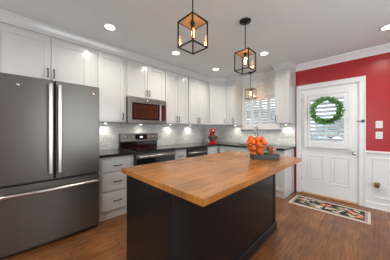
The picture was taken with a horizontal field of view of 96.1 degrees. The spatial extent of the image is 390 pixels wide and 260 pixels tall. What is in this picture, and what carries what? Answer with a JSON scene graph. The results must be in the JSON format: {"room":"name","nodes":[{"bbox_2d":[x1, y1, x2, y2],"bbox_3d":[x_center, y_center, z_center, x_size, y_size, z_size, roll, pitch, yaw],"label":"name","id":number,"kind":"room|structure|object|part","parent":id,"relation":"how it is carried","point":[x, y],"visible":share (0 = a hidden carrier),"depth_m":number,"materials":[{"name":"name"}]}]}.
{"room":"kitchen","nodes":[
{"label":"kitchen","id":0,"kind":"room"},
{"bbox_2d":[0,9,241,82],"bbox_3d":[-0.786,-1.232,3.148,4.702,0.125,0.547,0,0,-38],"label":"crown molding","id":1,"kind":"structure","parent":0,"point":[7,17],"depth_m":2.53,"materials":[{"name":"paint"}]},
{"bbox_2d":[0,0,389,76],"bbox_3d":[0.150,-1.335,1.114,5.200,0.080,6.390,0,0,45],"label":"ceiling","id":2,"kind":"structure","parent":0,"point":[298,31],"depth_m":2.22,"materials":[{"name":"paint"}]},
{"bbox_2d":[103,23,116,30],"bbox_3d":[-1.072,-1.290,2.211,0.156,0.009,0.156,0,0,45],"label":"recessed light","id":3,"kind":"object","parent":2,"relation":"in","point":[111,27],"visible":1,"depth_m":2.21,"materials":[{"name":"white paint"}]},
{"bbox_2d":[171,51,179,54],"bbox_3d":[-0.324,-1.290,2.961,0.156,0.009,0.156,0,0,45],"label":"recessed light","id":4,"kind":"object","parent":2,"relation":"in","point":[172,52],"visible":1,"depth_m":2.96,"materials":[{"name":"beige"}]},
{"bbox_2d":[177,0,207,54],"bbox_3d":[-0.019,-0.994,1.488,0.185,0.603,0.185,0,0,45],"label":"pendant light","id":5,"kind":"object","parent":2,"relation":"hanging from","point":[192,21],"visible":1,"depth_m":1.48,"materials":[{"name":"brown metal"}]},
{"bbox_2d":[234,17,255,74],"bbox_3d":[0.598,-0.994,2.087,0.185,0.603,0.185,0,0,45],"label":"pendant light","id":6,"kind":"object","parent":2,"relation":"hanging from","point":[245,21],"visible":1,"depth_m":2.08,"materials":[{"name":"brown metal"}]},
{"bbox_3d":[0.598,-0.805,2.087,0.185,0.226,0.185,0,0,45],"label":"frame","id":7,"kind":"part","parent":6,"relation":"part of","materials":[{"name":"brown metal"}]},
{"bbox_2d":[245,71,255,99],"bbox_3d":[1.260,-0.994,3.969,0.185,0.603,0.185,0,0,45],"label":"pendant light","id":8,"kind":"object","parent":2,"relation":"hanging from","point":[250,88],"visible":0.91,"depth_m":3.97,"materials":[{"name":"brown metal"}]},
{"bbox_3d":[1.260,-0.805,3.969,0.185,0.226,0.185,0,0,45],"label":"frame","id":9,"kind":"part","parent":8,"relation":"part of","materials":[{"name":"brown metal"}]},
{"bbox_2d":[259,51,268,55],"bbox_3d":[1.174,-1.290,2.977,0.156,0.009,0.156,0,0,45],"label":"recessed light","id":10,"kind":"object","parent":2,"relation":"in","point":[264,52],"visible":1,"depth_m":2.97,"materials":[{"name":"beige"}]},
{"bbox_2d":[379,24,389,30],"bbox_3d":[2.434,-1.290,2.209,0.156,0.009,0.156,0,0,45],"label":"recessed light","id":11,"kind":"object","parent":2,"relation":"in","point":[386,27],"visible":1,"depth_m":2.23,"materials":[{"name":"beige"}]},
{"bbox_2d":[1,191,389,259],"bbox_3d":[0.122,1.295,1.086,5.200,0.080,6.310,0,0,45],"label":"floor","id":12,"kind":"structure","parent":0,"point":[302,233],"depth_m":2.00,"materials":[{"name":"brown wood"}]},
{"bbox_2d":[0,72,98,259],"bbox_3d":[-1.761,0.357,2.146,0.774,1.795,0.908,0,0,45],"label":"refrigerator","id":13,"kind":"object","parent":12,"relation":"on","point":[49,129],"visible":1,"depth_m":1.86,"materials":[{"name":"metal"}]},
{"bbox_3d":[-1.726,-0.003,1.788,0.060,1.075,0.452,0,0,45],"label":"door","id":14,"kind":"part","parent":13,"relation":"part of","materials":[{"name":"metal"}]},
{"bbox_3d":[-1.565,0.885,1.950,0.060,0.650,0.908,0,0,45],"label":"freezer drawer","id":15,"kind":"part","parent":13,"relation":"part of","materials":[{"name":"metal"}]},
{"bbox_3d":[-1.547,-0.010,1.878,0.073,0.960,0.038,0,0,45],"label":"handle","id":16,"kind":"part","parent":13,"relation":"part of","materials":[{"name":"silver metal"}]},
{"bbox_3d":[-1.493,-0.010,1.933,0.073,0.960,0.038,0,0,45],"label":"handle","id":17,"kind":"part","parent":13,"relation":"part of","materials":[{"name":"silver metal"}]},
{"bbox_3d":[-1.404,-0.003,2.112,0.060,1.075,0.452,0,0,45],"label":"door","id":18,"kind":"part","parent":13,"relation":"part of","materials":[{"name":"metal"}]},
{"bbox_2d":[98,155,133,221],"bbox_3d":[-1.310,0.818,2.705,0.634,0.874,0.509,0,0,45],"label":"base cabinet","id":19,"kind":"object","parent":12,"relation":"on","point":[112,183],"visible":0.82,"depth_m":2.47,"materials":[{"name":"paint"}]},
{"bbox_3d":[-1.116,1.008,2.518,0.023,0.245,0.430,0,0,45],"label":"drawer","id":20,"kind":"part","parent":19,"relation":"part of","materials":[{"name":"paint"}]},
{"bbox_3d":[-1.116,0.738,2.518,0.023,0.245,0.430,0,0,45],"label":"drawer","id":21,"kind":"part","parent":19,"relation":"part of","materials":[{"name":"paint"}]},
{"bbox_3d":[-1.116,0.510,2.518,0.023,0.160,0.430,0,0,45],"label":"drawer","id":22,"kind":"part","parent":19,"relation":"part of","materials":[{"name":"paint"}]},
{"bbox_2d":[99,149,134,157],"bbox_3d":[-1.323,0.360,2.713,0.655,0.039,0.511,0,0,45],"label":"countertop","id":23,"kind":"structure","parent":19,"relation":"on","point":[110,152],"depth_m":2.61,"materials":[{"name":"stone"}]},
{"bbox_2d":[119,133,175,165],"bbox_3d":[-0.836,0.662,3.133,0.720,1.185,0.758,0,0,45],"label":"range","id":24,"kind":"object","parent":12,"relation":"on","point":[144,145],"visible":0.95,"depth_m":3.09,"materials":[{"name":"metal"}]},
{"bbox_3d":[-1.056,0.142,3.352,0.098,0.145,0.758,0,0,45],"label":"control panel","id":25,"kind":"part","parent":24,"relation":"part of","materials":[{"name":"silver metal"}]},
{"bbox_3d":[-1.021,0.140,3.326,0.021,0.100,0.230,0,0,45],"label":"display glass","id":26,"kind":"part","parent":24,"relation":"part of","materials":[{"name":"black glass"}]},
{"bbox_2d":[121,146,174,152],"bbox_3d":[-0.844,0.342,3.140,0.580,0.017,0.758,0,0,45],"label":"cooktop","id":27,"kind":"object","parent":24,"relation":"in","point":[137,149],"depth_m":3.09,"materials":[{"name":"black glass"}]},
{"bbox_3d":[-0.639,0.693,2.937,0.043,0.615,0.748,0,0,45],"label":"oven door","id":28,"kind":"part","parent":24,"relation":"part of","materials":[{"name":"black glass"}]},
{"bbox_3d":[-0.623,0.421,2.920,0.004,0.068,0.748,0,0,45],"label":"rail","id":29,"kind":"part","parent":24,"relation":"part of","materials":[{"name":"silver metal"}]},
{"bbox_3d":[-0.601,0.420,2.898,0.058,0.029,0.698,0,0,45],"label":"handle","id":30,"kind":"part","parent":24,"relation":"part of","materials":[{"name":"silver metal"}]},
{"bbox_2d":[174,149,185,159],"bbox_3d":[-0.471,0.818,3.546,0.634,0.874,0.329,0,0,45],"label":"base cabinet","id":31,"kind":"object","parent":12,"relation":"on","point":[180,154],"visible":0.2,"depth_m":3.34,"materials":[{"name":"paint"}]},
{"bbox_2d":[186,147,207,157],"bbox_3d":[-0.131,0.819,3.872,0.667,0.872,0.604,0,0,45],"label":"dishwasher","id":32,"kind":"object","parent":12,"relation":"on","point":[193,152],"visible":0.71,"depth_m":3.61,"materials":[{"name":"black metal"}]},
{"bbox_2d":[127,173,276,259],"bbox_3d":[0.211,0.809,1.845,0.667,0.891,1.660,0,0,45],"label":"kitchen island","id":33,"kind":"object","parent":12,"relation":"on","point":[161,224],"visible":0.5,"depth_m":1.35,"materials":[{"name":"black paint"}]},
{"bbox_3d":[-0.141,0.809,1.069,0.040,0.891,0.035,0,0,45],"label":"corner post","id":34,"kind":"part","parent":33,"relation":"part of","materials":[{"name":"black paint"}]},
{"bbox_2d":[121,151,301,206],"bbox_3d":[0.302,0.343,1.740,0.930,0.040,1.680,0,0,45],"label":"countertop","id":35,"kind":"structure","parent":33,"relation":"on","point":[204,180],"depth_m":1.29,"materials":[{"name":"brown wood"}]},
{"bbox_2d":[250,153,279,159],"bbox_3d":[0.770,0.295,1.949,0.276,0.056,0.136,0,0,0],"label":"serving tray","id":36,"kind":"object","parent":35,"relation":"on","point":[266,156],"visible":0.88,"depth_m":1.88,"materials":[{"name":"grey wood"}]},
{"bbox_2d":[267,143,276,153],"bbox_3d":[0.850,0.219,1.949,0.107,0.188,0.107,0,0,45],"label":"glass jar","id":37,"kind":"object","parent":36,"relation":"on","point":[271,150],"visible":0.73,"depth_m":1.93,"materials":[{"name":"glass"}]},
{"bbox_3d":[0.686,0.230,1.949,0.238,0.165,0.238,0,0,45],"label":"fruit bowl","id":38,"kind":"object","parent":36,"relation":"on","visible":0},
{"bbox_2d":[250,145,256,150],"bbox_3d":[0.636,0.198,1.908,0.065,0.064,0.063,0,0,20],"label":"orange","id":39,"kind":"object","parent":38,"relation":"in","point":[253,147],"visible":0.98,"depth_m":1.89,"materials":[{"name":"orange food"}]},
{"bbox_2d":[256,142,261,147],"bbox_3d":[0.682,0.161,1.873,0.063,0.066,0.066,0,0,-44],"label":"orange","id":40,"kind":"object","parent":38,"relation":"in","point":[258,144],"visible":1,"depth_m":1.85,"materials":[{"name":"orange food"}]},
{"bbox_2d":[254,136,260,141],"bbox_3d":[0.681,0.105,1.910,0.066,0.063,0.066,0,0,45],"label":"orange","id":41,"kind":"object","parent":40,"relation":"on","point":[257,139],"visible":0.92,"depth_m":1.89,"materials":[{"name":"orange food"}]},
{"bbox_2d":[256,148,262,152],"bbox_3d":[0.697,0.224,1.894,0.066,0.063,0.066,0,0,-32],"label":"orange","id":42,"kind":"object","parent":38,"relation":"in","point":[259,150],"visible":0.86,"depth_m":1.87,"materials":[{"name":"orange food"}]},
{"bbox_3d":[0.211,1.202,1.844,0.665,0.105,1.660,0,0,45],"label":"moulding","id":43,"kind":"part","parent":33,"relation":"part of","materials":[{"name":"black paint"}]},
{"bbox_3d":[0.985,0.809,2.189,0.028,0.891,0.051,0,0,45],"label":"corner post","id":44,"kind":"part","parent":33,"relation":"part of","materials":[{"name":"black paint"}]},
{"bbox_2d":[207,146,218,154],"bbox_3d":[0.433,0.818,4.454,0.634,0.874,1.009,0,0,45],"label":"base cabinet","id":45,"kind":"object","parent":12,"relation":"on","point":[213,149],"visible":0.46,"depth_m":4.06,"materials":[{"name":"paint"}]},
{"bbox_2d":[161,141,295,150],"bbox_3d":[0.613,0.360,3.628,2.105,0.039,1.977,0,0,45],"label":"countertop","id":46,"kind":"structure","parent":45,"relation":"on","point":[201,144],"depth_m":3.76,"materials":[{"name":"stone"}]},
{"bbox_2d":[207,128,219,143],"bbox_3d":[0.459,0.152,4.328,0.294,0.378,0.351,0,0,0],"label":"stand mixer","id":47,"kind":"object","parent":46,"relation":"on","point":[212,138],"visible":1,"depth_m":4.19,"materials":[{"name":"red metal"}]},
{"bbox_2d":[208,136,219,141],"bbox_3d":[0.439,0.230,4.260,0.239,0.149,0.239,0,0,45],"label":"bowl","id":48,"kind":"object","parent":47,"relation":"on","point":[211,138],"depth_m":4.19,"materials":[{"name":"silver metal"}]},
{"bbox_2d":[219,146,250,152],"bbox_3d":[1.112,0.818,4.043,0.974,0.874,0.634,0,0,45],"label":"base cabinet","id":49,"kind":"object","parent":12,"relation":"on","point":[221,148],"visible":0.22,"depth_m":3.94,"materials":[{"name":"paint"}]},
{"bbox_3d":[0.753,0.487,4.020,0.460,0.135,0.023,0,0,45],"label":"drawer","id":50,"kind":"part","parent":49,"relation":"part of","materials":[{"name":"paint"}]},
{"bbox_3d":[1.092,0.487,3.683,0.455,0.135,0.023,0,0,45],"label":"drawer","id":51,"kind":"part","parent":49,"relation":"part of","materials":[{"name":"paint"}]},
{"bbox_2d":[263,149,293,198],"bbox_3d":[1.630,0.818,3.526,0.487,0.874,0.634,0,0,45],"label":"base cabinet","id":52,"kind":"object","parent":12,"relation":"on","point":[284,178],"visible":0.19,"depth_m":3.25,"materials":[{"name":"paint"}]},
{"bbox_3d":[1.439,0.858,3.335,0.448,0.545,0.020,0,0,45],"label":"door","id":53,"kind":"part","parent":52,"relation":"part of","materials":[{"name":"paint"}]},
{"bbox_2d":[301,191,357,204],"bbox_3d":[2.454,1.244,3.240,0.828,0.022,0.145,0,0,45],"label":"threshold","id":54,"kind":"object","parent":12,"relation":"on","point":[340,200],"visible":0.53,"depth_m":3.15,"materials":[{"name":"brown wood"}]},
{"bbox_2d":[289,195,370,224],"bbox_3d":[2.128,1.249,2.828,1.000,0.012,0.470,0,0,45],"label":"door mat","id":55,"kind":"object","parent":12,"relation":"on","point":[362,216],"visible":1,"depth_m":2.73,"materials":[{"name":"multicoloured fabric"}]},
{"bbox_2d":[243,52,389,190],"bbox_3d":[2.375,-0.020,3.344,5.200,2.550,0.110,0,0,45],"label":"wall","id":56,"kind":"structure","parent":0,"point":[376,68],"depth_m":2.81,"materials":[{"name":"red paint"}]},
{"bbox_2d":[99,140,295,149],"bbox_3d":[0.161,0.323,3.174,2.105,0.034,3.258,0,0,45],"label":"trim","id":57,"kind":"structure","parent":56,"relation":"attached to","point":[107,148],"depth_m":3.93,"materials":[{"name":"stone"}]},
{"bbox_2d":[209,83,225,125],"bbox_3d":[0.562,-0.651,4.615,0.638,1.068,0.624,0,0,45],"label":"upper cabinet","id":58,"kind":"object","parent":56,"relation":"attached to","point":[217,91],"visible":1,"depth_m":4.38,"materials":[{"name":"paint"}]},
{"bbox_2d":[226,81,241,124],"bbox_3d":[0.965,-0.651,4.389,0.272,1.068,0.376,0,0,45],"label":"upper cabinet","id":59,"kind":"object","parent":56,"relation":"attached to","point":[234,88],"visible":1,"depth_m":4.29,"materials":[{"name":"paint"}]},
{"bbox_3d":[0.865,-0.634,4.289,0.244,1.011,0.020,0,0,45],"label":"door","id":60,"kind":"part","parent":59,"relation":"part of","materials":[{"name":"paint"}]},
{"bbox_2d":[215,72,295,144],"bbox_3d":[1.311,-0.470,4.319,2.093,1.550,0.012,0,0,45],"label":"wall tile","id":61,"kind":"structure","parent":56,"relation":"attached to","point":[225,132],"depth_m":4.11,"materials":[{"name":"tile"}]},
{"bbox_2d":[281,132,291,137],"bbox_3d":[1.925,0.113,3.685,0.195,0.107,0.018,0,0,45],"label":"switch plate","id":62,"kind":"object","parent":61,"relation":"attached to","point":[283,134],"visible":1,"depth_m":3.68,"materials":[{"name":"plastic"}]},
{"bbox_2d":[241,70,274,82],"bbox_3d":[1.490,-1.238,4.072,0.910,0.115,0.085,0,0,45],"label":"crown molding","id":63,"kind":"structure","parent":56,"relation":"attached to","point":[271,73],"depth_m":4.07,"materials":[{"name":"white paint"}]},
{"bbox_2d":[239,91,281,130],"bbox_3d":[1.530,-0.417,4.112,1.000,0.875,0.175,0,0,45],"label":"window","id":64,"kind":"structure","parent":56,"relation":"in","point":[270,93],"depth_m":4.09,"materials":[{"name":"white paint"}]},
{"bbox_2d":[245,98,251,125],"bbox_3d":[1.321,-0.425,4.337,0.198,0.676,0.050,0,0,45],"label":"window shutter","id":65,"kind":"object","parent":64,"relation":"attached to","point":[246,100],"visible":0.96,"depth_m":4.33,"materials":[{"name":"white paint"}]},
{"bbox_2d":[252,97,259,125],"bbox_3d":[1.464,-0.425,4.195,0.198,0.676,0.050,0,0,45],"label":"window shutter","id":66,"kind":"object","parent":64,"relation":"attached to","point":[257,98],"visible":1,"depth_m":4.20,"materials":[{"name":"white paint"}]},
{"bbox_3d":[1.494,0.006,4.076,1.000,0.027,0.072,0,0,45],"label":"sill","id":67,"kind":"part","parent":64,"relation":"part of","materials":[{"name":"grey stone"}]},
{"bbox_2d":[260,96,268,125],"bbox_3d":[1.606,-0.425,4.053,0.198,0.676,0.050,0,0,45],"label":"window shutter","id":68,"kind":"object","parent":64,"relation":"attached to","point":[265,97],"visible":1,"depth_m":4.04,"materials":[{"name":"white paint"}]},
{"bbox_2d":[269,95,276,125],"bbox_3d":[1.748,-0.425,3.911,0.198,0.676,0.050,0,0,45],"label":"window shutter","id":69,"kind":"object","parent":64,"relation":"attached to","point":[272,96],"visible":0.57,"depth_m":3.93,"materials":[{"name":"white paint"}]},
{"bbox_2d":[275,69,294,123],"bbox_3d":[1.812,-0.651,3.545,0.279,1.068,0.376,0,0,45],"label":"upper cabinet","id":70,"kind":"object","parent":56,"relation":"attached to","point":[284,79],"visible":1,"depth_m":3.44,"materials":[{"name":"paint"}]},
{"bbox_3d":[1.709,-0.634,3.447,0.266,1.011,0.020,0,0,45],"label":"door","id":71,"kind":"part","parent":70,"relation":"part of","materials":[{"name":"paint"}]},
{"bbox_2d":[302,83,357,202],"bbox_3d":[2.420,0.226,3.210,0.830,2.010,0.124,0,0,45],"label":"door","id":72,"kind":"structure","parent":56,"relation":"in","point":[329,169],"depth_m":3.17,"materials":[{"name":"white paint"}]},
{"bbox_3d":[2.374,-0.179,3.176,0.012,0.730,0.010,0,0,45],"label":"tilt rod","id":73,"kind":"part","parent":72,"relation":"part of","materials":[{"name":"white paint"}]},
{"bbox_2d":[309,96,344,124],"bbox_3d":[2.325,-0.344,3.116,0.544,0.548,0.095,0,0,45],"label":"wreath","id":74,"kind":"object","parent":72,"relation":"hanging from","point":[332,100],"visible":1,"depth_m":3.10,"materials":[{"name":"green plant"}]},
{"bbox_3d":[2.408,-0.179,3.211,0.690,1.030,0.054,0,0,45],"label":"shutter frame","id":75,"kind":"part","parent":72,"relation":"part of","materials":[{"name":"white paint"}]},
{"bbox_2d":[271,43,389,71],"bbox_3d":[0.150,-1.232,1.114,5.000,0.125,6.190,0,0,45],"label":"crown molding","id":76,"kind":"structure","parent":56,"relation":"attached to","point":[385,48],"depth_m":3.10,"materials":[{"name":"white paint"}]},
{"bbox_2d":[296,76,365,206],"bbox_3d":[2.458,0.189,3.242,1.007,2.132,0.138,0,0,45],"label":"door frame","id":77,"kind":"structure","parent":56,"relation":"attached to","point":[361,80],"depth_m":2.92,"materials":[{"name":"white paint"}]},
{"bbox_2d":[366,154,389,204],"bbox_3d":[3.439,0.770,2.192,1.865,0.770,0.018,0,0,45],"label":"wainscot","id":78,"kind":"structure","parent":56,"relation":"attached to","point":[377,166],"depth_m":2.76,"materials":[{"name":"white paint"}]},
{"bbox_2d":[375,187,385,194],"bbox_3d":[2.893,0.955,2.731,0.124,0.114,0.010,0,0,45],"label":"wall outlet","id":79,"kind":"object","parent":78,"relation":"attached to","point":[382,191],"visible":0.98,"depth_m":2.73,"materials":[{"name":"plastic"}]},
{"bbox_2d":[374,182,379,187],"bbox_3d":[2.836,0.870,2.727,0.068,0.083,0.074,0,0,45],"label":"plug","id":80,"kind":"object","parent":79,"relation":"attached to","point":[376,184],"visible":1,"depth_m":2.71,"materials":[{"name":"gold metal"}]},
{"bbox_2d":[366,200,389,211],"bbox_3d":[3.438,1.202,2.191,1.865,0.105,0.022,0,0,45],"label":"baseboard","id":81,"kind":"structure","parent":56,"relation":"attached to","point":[379,206],"depth_m":2.75,"materials":[{"name":"white paint"}]},
{"bbox_2d":[366,151,389,155],"bbox_3d":[3.435,0.367,2.188,1.865,0.055,0.030,0,0,45],"label":"chair rail","id":82,"kind":"object","parent":56,"relation":"attached to","point":[367,152],"visible":1,"depth_m":2.74,"materials":[{"name":"white paint"}]},
{"bbox_2d":[376,121,382,127],"bbox_3d":[2.885,-0.080,2.744,0.078,0.114,0.018,0,0,45],"label":"light switch","id":83,"kind":"object","parent":56,"relation":"attached to","point":[379,124],"visible":1,"depth_m":2.74,"materials":[{"name":"plastic"}]},
{"bbox_2d":[376,132,382,138],"bbox_3d":[2.888,0.090,2.747,0.078,0.114,0.010,0,0,45],"label":"light switch","id":84,"kind":"object","parent":56,"relation":"attached to","point":[379,135],"visible":1,"depth_m":2.74,"materials":[{"name":"plastic"}]},
{"bbox_3d":[-1.655,-0.020,2.915,0.100,2.550,6.390,0,0,45],"label":"wall","id":85,"kind":"structure","parent":0,"visible":0},
{"bbox_2d":[0,22,95,86],"bbox_3d":[-1.909,-0.868,2.314,0.388,0.635,0.999,0,0,45],"label":"upper cabinet","id":86,"kind":"object","parent":85,"relation":"attached to","point":[24,52],"visible":0.69,"depth_m":2.15,"materials":[{"name":"paint"}]},
{"bbox_3d":[-1.985,-0.851,2.029,0.020,0.578,0.484,0,0,45],"label":"door","id":87,"kind":"part","parent":86,"relation":"part of","materials":[{"name":"paint"}]},
{"bbox_3d":[-1.662,-0.851,2.353,0.020,0.578,0.419,0,0,45],"label":"door","id":88,"kind":"part","parent":86,"relation":"part of","materials":[{"name":"paint"}]},
{"bbox_2d":[95,50,125,122],"bbox_3d":[-1.396,-0.651,2.829,0.388,1.068,0.454,0,0,45],"label":"upper cabinet","id":89,"kind":"object","parent":85,"relation":"attached to","point":[110,70],"visible":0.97,"depth_m":2.72,"materials":[{"name":"paint"}]},
{"bbox_2d":[126,59,164,100],"bbox_3d":[-0.965,-0.868,3.261,0.388,0.635,0.764,0,0,45],"label":"upper cabinet","id":90,"kind":"object","parent":85,"relation":"attached to","point":[145,81],"visible":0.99,"depth_m":3.11,"materials":[{"name":"paint"}]},
{"bbox_3d":[-0.991,-0.851,3.025,0.020,0.578,0.369,0,0,45],"label":"door","id":91,"kind":"part","parent":90,"relation":"part of","materials":[{"name":"paint"}]},
{"bbox_2d":[126,96,165,123],"bbox_3d":[-0.948,-0.328,3.244,0.437,0.438,0.758,0,0,45],"label":"microwave","id":92,"kind":"object","parent":90,"relation":"attached to","point":[138,110],"visible":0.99,"depth_m":3.08,"materials":[{"name":"silver metal"}]},
{"bbox_3d":[-0.728,-0.851,3.289,0.020,0.578,0.364,0,0,45],"label":"door","id":93,"kind":"part","parent":90,"relation":"part of","materials":[{"name":"paint"}]},
{"bbox_2d":[99,123,214,147],"bbox_3d":[-0.585,0.055,3.909,0.012,0.500,3.270,0,0,45],"label":"wall tile","id":94,"kind":"structure","parent":85,"relation":"attached to","point":[109,133],"depth_m":3.73,"materials":[{"name":"tile"}]},
{"bbox_2d":[165,70,187,124],"bbox_3d":[-0.476,-0.651,3.751,0.388,1.068,0.619,0,0,45],"label":"upper cabinet","id":95,"kind":"object","parent":85,"relation":"attached to","point":[176,85],"visible":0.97,"depth_m":3.62,"materials":[{"name":"paint"}]},
{"bbox_3d":[-0.475,-0.634,3.542,0.020,1.011,0.289,0,0,45],"label":"door","id":96,"kind":"part","parent":95,"relation":"part of","materials":[{"name":"paint"}]},
{"bbox_3d":[-0.267,-0.634,3.751,0.020,1.011,0.289,0,0,45],"label":"door","id":97,"kind":"part","parent":95,"relation":"part of","materials":[{"name":"paint"}]},
{"bbox_2d":[182,77,208,124],"bbox_3d":[0.001,-0.651,4.230,0.388,1.068,0.731,0,0,45],"label":"upper cabinet","id":98,"kind":"object","parent":85,"relation":"attached to","point":[198,90],"visible":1,"depth_m":4.09,"materials":[{"name":"paint"}]},
{"bbox_3d":[-0.038,-0.634,3.981,0.020,1.011,0.289,0,0,45],"label":"door","id":99,"kind":"part","parent":98,"relation":"part of","materials":[{"name":"paint"}]},
{"bbox_3d":[0.169,-0.634,4.188,0.020,1.011,0.284,0,0,45],"label":"door","id":100,"kind":"part","parent":98,"relation":"part of","materials":[{"name":"paint"}]},
{"label":"outside","id":101,"kind":"structure","parent":0,"visible":0},
{"bbox_3d":[7.332,1.605,8.315,17.000,0.100,13.850,0,0,45],"label":"floor","id":102,"kind":"structure","parent":101,"visible":0},
{"bbox_2d":[249,106,274,123],"bbox_3d":[3.239,0.195,8.301,1.546,2.721,1.710,0,0,45],"label":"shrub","id":103,"kind":"object","parent":102,"relation":"on","point":[254,106],"visible":0.09,"depth_m":8.12,"materials":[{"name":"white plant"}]},
{"bbox_2d":[311,116,347,141],"bbox_3d":[5.436,0.483,7.224,1.392,2.144,1.415,0,0,45],"label":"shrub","id":104,"kind":"object","parent":102,"relation":"on","point":[343,116],"visible":0.2,"depth_m":7.03,"materials":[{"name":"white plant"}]}
]}

